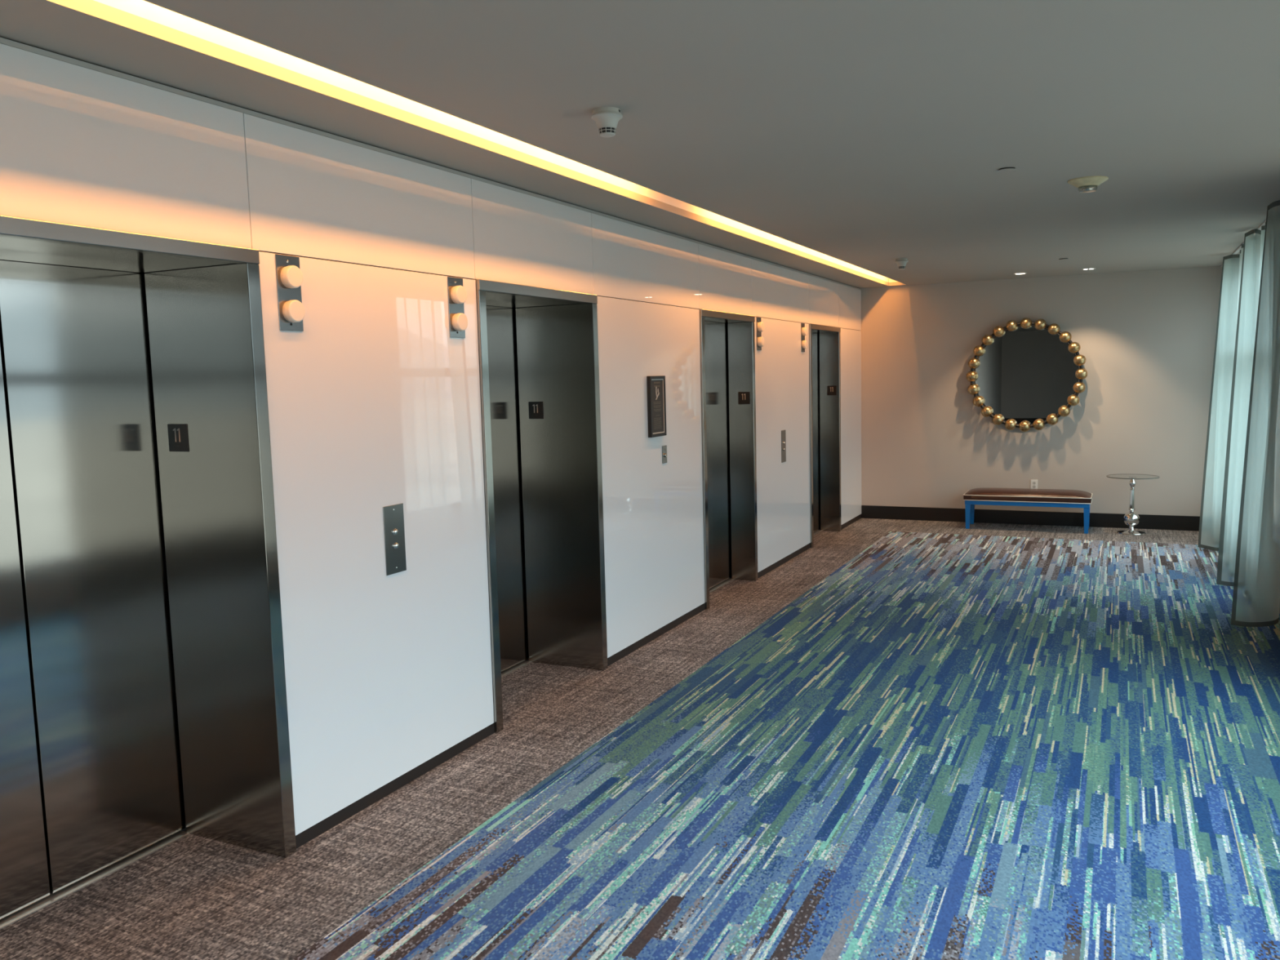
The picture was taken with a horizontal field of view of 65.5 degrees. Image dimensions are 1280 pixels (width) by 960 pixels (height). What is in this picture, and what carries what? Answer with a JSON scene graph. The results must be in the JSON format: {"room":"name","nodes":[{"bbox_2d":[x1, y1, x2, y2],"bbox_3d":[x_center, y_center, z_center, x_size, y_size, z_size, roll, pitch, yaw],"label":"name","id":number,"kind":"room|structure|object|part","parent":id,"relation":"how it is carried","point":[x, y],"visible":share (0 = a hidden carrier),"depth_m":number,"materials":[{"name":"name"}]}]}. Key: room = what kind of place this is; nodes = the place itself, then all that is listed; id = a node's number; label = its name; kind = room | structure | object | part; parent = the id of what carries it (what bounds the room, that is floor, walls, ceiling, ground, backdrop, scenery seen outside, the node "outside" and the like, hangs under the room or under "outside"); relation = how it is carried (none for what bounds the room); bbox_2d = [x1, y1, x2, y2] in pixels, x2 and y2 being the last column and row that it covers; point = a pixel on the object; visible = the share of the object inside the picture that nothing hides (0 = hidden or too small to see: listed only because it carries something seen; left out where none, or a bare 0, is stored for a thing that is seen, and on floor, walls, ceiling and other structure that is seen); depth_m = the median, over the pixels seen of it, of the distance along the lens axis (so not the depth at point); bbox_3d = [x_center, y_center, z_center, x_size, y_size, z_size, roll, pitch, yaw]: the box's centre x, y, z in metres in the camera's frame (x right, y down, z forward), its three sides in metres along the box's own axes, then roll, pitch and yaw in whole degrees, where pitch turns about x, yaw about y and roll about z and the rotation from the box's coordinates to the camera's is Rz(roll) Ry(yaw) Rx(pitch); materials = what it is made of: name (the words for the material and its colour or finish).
{"room":"elevator lobby","nodes":[
{"label":"elevator lobby","id":0,"kind":"room"},
{"bbox_2d":[0,36,861,835],"bbox_3d":[-0.203,-0.458,6.733,0.750,2.983,11.309,1,7,26],"label":"wall","id":1,"kind":"structure","parent":0,"point":[373,406],"depth_m":4.20,"materials":[{"name":"white glass"}]},
{"bbox_3d":[-1.616,-0.974,2.929,0.012,0.461,1.157,1,7,26],"label":"glass panel","id":2,"kind":"part","parent":1,"relation":"part of","materials":[{"name":"white"}]},
{"bbox_2d":[0,215,296,928],"bbox_3d":[-1.839,0.343,3.194,0.623,2.199,1.179,1,7,26],"label":"elevator","id":3,"kind":"object","parent":1,"relation":"attached to","point":[143,691],"visible":1,"depth_m":3.55,"materials":[{"name":"metal"}]},
{"bbox_3d":[-2.176,0.369,3.045,0.030,2.166,0.555,1,7,26],"label":"door panel","id":4,"kind":"part","parent":3,"relation":"part of","materials":[{"name":"metal"}]},
{"bbox_3d":[-1.931,0.311,3.550,0.030,2.166,0.555,1,7,26],"label":"door panel","id":5,"kind":"part","parent":3,"relation":"part of","materials":[{"name":"metal"}]},
{"bbox_3d":[-2.037,1.428,3.415,0.122,0.006,1.069,1,7,26],"label":"sill","id":6,"kind":"part","parent":3,"relation":"part of","materials":[{"name":"metal"}]},
{"bbox_2d":[167,423,188,451],"bbox_3d":[-1.703,-0.156,3.665,0.102,0.102,0.004,1,7,26],"label":"number sign","id":7,"kind":"object","parent":3,"relation":"attached to","point":[177,433],"visible":1,"depth_m":3.66,"materials":[{"name":"black plastic"}]},
{"bbox_2d":[275,253,305,331],"bbox_3d":[-1.262,-0.681,3.618,0.038,0.270,0.115,1,7,26],"label":"wall lantern","id":8,"kind":"object","parent":1,"relation":"attached to","point":[291,312],"visible":1,"depth_m":3.60,"materials":[{"name":"glass"}]},
{"bbox_3d":[-1.074,-1.103,4.045,0.012,0.461,1.333,1,7,26],"label":"glass panel","id":9,"kind":"part","parent":1,"relation":"part of","materials":[{"name":"white"}]},
{"bbox_3d":[-1.037,0.195,4.188,0.012,2.144,1.323,1,7,26],"label":"glass panel","id":10,"kind":"part","parent":1,"relation":"part of","materials":[{"name":"white"}]},
{"bbox_2d":[382,502,406,575],"bbox_3d":[-1.033,0.247,4.166,0.015,0.288,0.129,1,7,26],"label":"switch","id":11,"kind":"object","parent":1,"relation":"attached to","point":[393,516],"visible":1,"depth_m":4.16,"materials":[{"name":"metal"}]},
{"bbox_2d":[295,723,494,848],"bbox_3d":[-1.010,1.287,4.301,0.010,0.052,1.327,1,7,26],"label":"baseboard","id":12,"kind":"structure","parent":1,"relation":"attached to","point":[347,812],"depth_m":4.18,"materials":[{"name":"black"}]},
{"bbox_2d":[447,276,467,337],"bbox_3d":[-0.822,-0.785,4.526,0.038,0.270,0.115,1,7,26],"label":"wall lantern","id":13,"kind":"object","parent":1,"relation":"attached to","point":[457,295],"visible":1,"depth_m":4.51,"materials":[{"name":"glass"}]},
{"bbox_3d":[-0.530,-1.232,5.166,0.012,0.461,1.166,1,7,26],"label":"glass panel","id":14,"kind":"part","parent":1,"relation":"part of","materials":[{"name":"white"}]},
{"bbox_2d":[474,279,607,733],"bbox_3d":[-0.752,0.084,5.434,0.623,2.199,1.174,1,7,26],"label":"elevator","id":15,"kind":"object","parent":1,"relation":"attached to","point":[543,477],"visible":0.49,"depth_m":5.86,"materials":[{"name":"metal"}]},
{"bbox_3d":[-0.845,0.053,5.788,0.030,2.166,0.555,1,7,26],"label":"door panel","id":16,"kind":"part","parent":15,"relation":"part of","materials":[{"name":"metal"}]},
{"bbox_3d":[-0.950,1.169,5.655,0.122,0.006,1.064,1,7,26],"label":"sill","id":17,"kind":"part","parent":15,"relation":"part of","materials":[{"name":"metal"}]},
{"bbox_2d":[528,401,543,418],"bbox_3d":[-0.618,-0.414,5.904,0.102,0.102,0.004,1,7,26],"label":"number sign","id":18,"kind":"object","parent":15,"relation":"attached to","point":[535,408],"visible":1,"depth_m":5.90,"materials":[{"name":"black plastic"}]},
{"bbox_3d":[0.069,-1.375,6.402,0.012,0.461,1.590,1,7,26],"label":"glass panel","id":19,"kind":"part","parent":1,"relation":"part of","materials":[{"name":"white"}]},
{"bbox_3d":[0.105,-0.076,6.541,0.012,2.144,1.581,1,7,26],"label":"glass panel","id":20,"kind":"part","parent":1,"relation":"part of","materials":[{"name":"white glass"}]},
{"bbox_2d":[607,603,705,666],"bbox_3d":[0.132,1.016,6.654,0.010,0.052,1.585,1,7,26],"label":"baseboard","id":21,"kind":"structure","parent":1,"relation":"attached to","point":[664,629],"depth_m":6.55,"materials":[{"name":"black"}]},
{"bbox_2d":[646,375,666,437],"bbox_3d":[0.110,-0.481,6.487,0.026,0.394,0.235,1,7,26],"label":"sign","id":22,"kind":"object","parent":1,"relation":"attached to","point":[656,399],"visible":1,"depth_m":6.47,"materials":[{"name":"black plastic"}]},
{"bbox_2d":[662,445,666,463],"bbox_3d":[0.169,-0.171,6.636,0.016,0.117,0.072,1,7,26],"label":"switch","id":23,"kind":"object","parent":1,"relation":"attached to","point":[664,447],"visible":1,"depth_m":6.63,"materials":[{"name":"metal"}]},
{"bbox_3d":[0.662,-1.516,7.624,0.012,0.461,1.134,1,7,26],"label":"glass panel","id":24,"kind":"part","parent":1,"relation":"part of","materials":[{"name":"white"}]},
{"bbox_2d":[699,308,758,609],"bbox_3d":[0.578,-0.196,7.826,0.318,2.199,1.150,1,7,26],"label":"elevator door","id":25,"kind":"structure","parent":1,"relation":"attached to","point":[716,363],"depth_m":8.20,"materials":[{"name":"metal"}]},
{"bbox_3d":[0.619,-0.224,8.109,0.030,2.166,0.543,1,7,26],"label":"door panel","id":26,"kind":"part","parent":25,"relation":"part of","materials":[{"name":"metal"}]},
{"bbox_3d":[0.517,0.892,7.981,0.122,0.006,1.040,1,7,26],"label":"sill","id":27,"kind":"part","parent":25,"relation":"part of","materials":[{"name":"metal"}]},
{"bbox_2d":[737,391,750,404],"bbox_3d":[0.859,-0.677,8.213,0.102,0.102,0.004,1,7,26],"label":"number sign","id":28,"kind":"object","parent":25,"relation":"attached to","point":[744,397],"visible":1,"depth_m":8.21,"materials":[{"name":"black plastic"}]},
{"bbox_2d":[755,317,764,350],"bbox_3d":[1.009,-1.221,8.300,0.038,0.270,0.115,1,7,26],"label":"wall lantern","id":29,"kind":"object","parent":1,"relation":"attached to","point":[760,325],"visible":1,"depth_m":8.28,"materials":[{"name":"glass"}]},
{"bbox_3d":[1.266,-1.660,8.869,0.012,0.461,1.644,1,7,26],"label":"glass panel","id":30,"kind":"part","parent":1,"relation":"part of","materials":[{"name":"white glass"}]},
{"bbox_3d":[1.302,-0.361,9.009,0.012,2.144,1.626,1,7,26],"label":"glass panel","id":31,"kind":"part","parent":1,"relation":"part of","materials":[{"name":"white glass"}]},
{"bbox_2d":[781,430,786,462],"bbox_3d":[1.285,-0.304,8.946,0.015,0.287,0.129,1,7,26],"label":"switch","id":32,"kind":"object","parent":1,"relation":"attached to","point":[783,432],"visible":1,"depth_m":8.94,"materials":[{"name":"silver metal"}]},
{"bbox_2d":[757,542,810,577],"bbox_3d":[1.329,0.731,9.122,0.010,0.052,1.630,1,7,26],"label":"baseboard","id":33,"kind":"structure","parent":1,"relation":"attached to","point":[806,547],"depth_m":9.06,"materials":[{"name":"black"}]},
{"bbox_2d":[800,323,807,351],"bbox_3d":[1.564,-1.353,9.446,0.038,0.270,0.115,1,7,26],"label":"wall lantern","id":34,"kind":"object","parent":1,"relation":"attached to","point":[803,330],"visible":1,"depth_m":9.42,"materials":[{"name":"glass"}]},
{"bbox_3d":[1.549,-1.354,9.453,0.004,0.270,0.115,1,7,26],"label":"plate","id":35,"kind":"part","parent":34,"relation":"part of","materials":[{"name":"metal"}]},
{"bbox_3d":[1.869,-1.803,10.112,0.012,0.461,1.127,1,7,26],"label":"glass panel","id":36,"kind":"part","parent":1,"relation":"part of","materials":[{"name":"white glass"}]},
{"bbox_2d":[807,323,841,547],"bbox_3d":[1.783,-0.483,10.312,0.318,2.199,1.145,1,7,26],"label":"entrance","id":37,"kind":"object","parent":1,"relation":"attached to","point":[824,409],"visible":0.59,"depth_m":10.73,"materials":[{"name":"metal"}]},
{"bbox_3d":[1.824,-0.510,10.593,0.030,2.166,0.540,1,7,26],"label":"door panel","id":38,"kind":"part","parent":37,"relation":"part of","materials":[{"name":"metal"}]},
{"bbox_3d":[1.723,0.605,10.467,0.122,0.006,1.035,1,7,26],"label":"sill","id":39,"kind":"part","parent":37,"relation":"part of","materials":[{"name":"metal"}]},
{"bbox_2d":[826,385,836,395],"bbox_3d":[2.064,-0.964,10.696,0.102,0.102,0.004,1,7,26],"label":"number sign","id":40,"kind":"object","parent":37,"relation":"attached to","point":[831,389],"visible":1,"depth_m":10.70,"materials":[{"name":"black plastic"}]},
{"bbox_3d":[2.337,-1.914,11.077,0.012,0.461,1.024,1,7,26],"label":"glass panel","id":41,"kind":"part","parent":1,"relation":"part of","materials":[{"name":"white glass"}]},
{"bbox_3d":[2.373,-0.616,11.217,0.012,2.144,1.010,1,7,26],"label":"glass panel","id":42,"kind":"part","parent":1,"relation":"part of","materials":[{"name":"white glass"}]},
{"bbox_2d":[840,514,861,528],"bbox_3d":[2.400,0.476,11.330,0.010,0.052,1.014,1,7,26],"label":"baseboard","id":43,"kind":"structure","parent":1,"relation":"attached to","point":[859,517],"depth_m":11.33,"materials":[{"name":"black"}]},
{"bbox_2d":[0,518,1279,959],"bbox_3d":[-0.251,1.494,2.355,4.650,0.001,19.689,1,7,26],"label":"floor","id":44,"kind":"structure","parent":0,"point":[899,739],"depth_m":3.99,"materials":[{"name":"carpet"}]},
{"bbox_2d":[963,487,1092,533],"bbox_3d":[4.161,0.310,10.689,1.264,0.423,0.438,1,7,26],"label":"bench","id":45,"kind":"object","parent":44,"relation":"on","point":[986,495],"visible":1,"depth_m":10.51,"materials":[{"name":"brown leather"}]},
{"bbox_3d":[3.560,0.393,10.794,0.052,0.268,0.052,1,7,26],"label":"leg","id":46,"kind":"part","parent":45,"relation":"part of","materials":[{"name":"blue paint"}]},
{"bbox_3d":[3.712,0.357,11.108,0.052,0.268,0.052,1,7,26],"label":"leg","id":47,"kind":"part","parent":45,"relation":"part of","materials":[{"name":"blue paint"}]},
{"bbox_2d":[963,487,1092,503],"bbox_3d":[4.157,0.154,10.673,1.256,0.109,0.430,1,7,26],"label":"cushion","id":48,"kind":"object","parent":45,"relation":"on","point":[986,495],"depth_m":10.52,"materials":[{"name":"brown leather"}]},
{"bbox_3d":[4.615,0.418,10.286,0.052,0.268,0.052,1,7,26],"label":"leg","id":49,"kind":"part","parent":45,"relation":"part of","materials":[{"name":"blue paint"}]},
{"bbox_2d":[1106,473,1159,535],"bbox_3d":[5.043,0.255,10.193,0.488,0.591,0.488,1,7,26],"label":"side table","id":50,"kind":"object","parent":44,"relation":"on","point":[1131,518],"visible":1,"depth_m":10.16,"materials":[{"name":"silver metal"}]},
{"bbox_3d":[5.047,0.391,10.207,0.151,0.200,0.151,1,7,26],"label":"globe","id":51,"kind":"part","parent":50,"relation":"part of","materials":[{"name":"silver metal"}]},
{"bbox_3d":[5.036,-0.035,10.163,0.488,0.008,0.488,1,7,26],"label":"glass","id":52,"kind":"part","parent":50,"relation":"part of","materials":[{"name":"clear glass"}]},
{"bbox_2d":[0,0,1279,288],"bbox_3d":[0.024,-1.182,1.885,3.862,0.040,19.639,1,7,26],"label":"ceiling","id":53,"kind":"structure","parent":0,"point":[868,135],"depth_m":3.54,"materials":[{"name":"paint"}]},
{"bbox_2d":[93,0,897,282],"bbox_3d":[0.474,-1.808,6.204,0.240,0.297,11.270,1,7,26],"label":"light strip","id":54,"kind":"object","parent":53,"relation":"in","point":[141,8],"depth_m":3.61,"materials":[{"name":"glowing light diffuser"},{"name":"plastic"}]},
{"bbox_2d":[591,106,622,137],"bbox_3d":[-0.119,-1.289,3.596,0.114,0.091,0.114,1,7,26],"label":"smoke detector","id":55,"kind":"object","parent":53,"relation":"attached to","point":[606,119],"visible":1,"depth_m":3.56,"materials":[{"name":"plastic"}]},
{"bbox_2d":[598,126,616,134],"bbox_3d":[-0.118,-1.261,3.599,0.066,0.022,0.066,1,7,26],"label":"grille","id":56,"kind":"object","parent":55,"relation":"attached to","point":[602,130],"depth_m":3.58,"materials":[{"name":"plastic"}]},
{"bbox_2d":[894,257,908,269],"bbox_3d":[2.263,-1.865,8.598,0.114,0.091,0.114,1,7,26],"label":"smoke detector","id":57,"kind":"object","parent":53,"relation":"attached to","point":[901,263],"visible":1,"depth_m":8.57,"materials":[{"name":"plastic"}]},
{"bbox_2d":[998,167,1016,172],"bbox_3d":[1.781,-1.505,4.823,0.082,0.009,0.082,1,7,26],"label":"sprinkler","id":58,"kind":"object","parent":53,"relation":"attached to","point":[1004,169],"visible":1,"depth_m":4.81,"materials":[{"name":"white plastic"}]},
{"bbox_2d":[1067,175,1108,192],"bbox_3d":[2.324,-1.528,5.161,0.194,0.061,0.194,1,7,26],"label":"fire alarm strobe","id":59,"kind":"object","parent":53,"relation":"attached to","point":[1086,183],"visible":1,"depth_m":5.11,"materials":[{"name":"plastic"}]},
{"bbox_2d":[1220,219,1266,266],"bbox_3d":[4.712,-1.872,7.667,0.030,0.012,5.000,1,7,26],"label":"track","id":60,"kind":"object","parent":53,"relation":"attached to","point":[1239,248],"visible":0.34,"depth_m":8.26,"materials":[{"name":"grey metal"}]},
{"bbox_2d":[1197,253,1239,551],"bbox_3d":[5.483,-0.734,9.447,0.297,2.651,1.219,1,7,26],"label":"sheer curtain","id":61,"kind":"object","parent":60,"relation":"hanging from","point":[1225,336],"visible":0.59,"depth_m":8.98,"materials":[{"name":"fabric"}]},
{"bbox_2d":[1216,229,1261,586],"bbox_3d":[4.772,-0.563,7.962,0.271,2.651,1.530,1,7,26],"label":"sheer curtain","id":62,"kind":"object","parent":60,"relation":"hanging from","point":[1250,252],"visible":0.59,"depth_m":7.46,"materials":[{"name":"fabric"}]},
{"bbox_2d":[1231,200,1279,626],"bbox_3d":[4.144,-0.414,6.680,0.294,2.651,1.521,1,7,26],"label":"sheer curtain","id":63,"kind":"object","parent":60,"relation":"hanging from","point":[1256,585],"visible":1,"depth_m":6.27,"materials":[{"name":"fabric"}]},
{"bbox_2d":[860,266,1222,516],"bbox_3d":[4.079,-1.004,10.978,4.850,2.983,0.120,1,7,26],"label":"wall","id":64,"kind":"structure","parent":0,"point":[1146,340],"depth_m":10.71,"materials":[{"name":"beige paint"}]},
{"bbox_2d":[965,317,1087,431],"bbox_3d":[4.174,-1.135,10.766,1.231,1.231,0.150,1,7,26],"label":"round mirror","id":65,"kind":"object","parent":64,"relation":"attached to","point":[1027,374],"visible":1,"depth_m":10.78,"materials":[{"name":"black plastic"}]},
{"bbox_2d":[861,505,1199,531],"bbox_3d":[4.311,0.415,10.956,3.750,0.152,0.012,1,7,26],"label":"baseboard","id":66,"kind":"structure","parent":64,"relation":"attached to","point":[945,514],"depth_m":10.95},
{"bbox_2d":[1030,480,1037,488],"bbox_3d":[4.324,0.054,10.909,0.072,0.114,0.008,1,7,26],"label":"wall outlet","id":67,"kind":"object","parent":64,"relation":"attached to","point":[1033,482],"visible":0.84,"depth_m":10.91,"materials":[{"name":"white plastic"}]}
]}

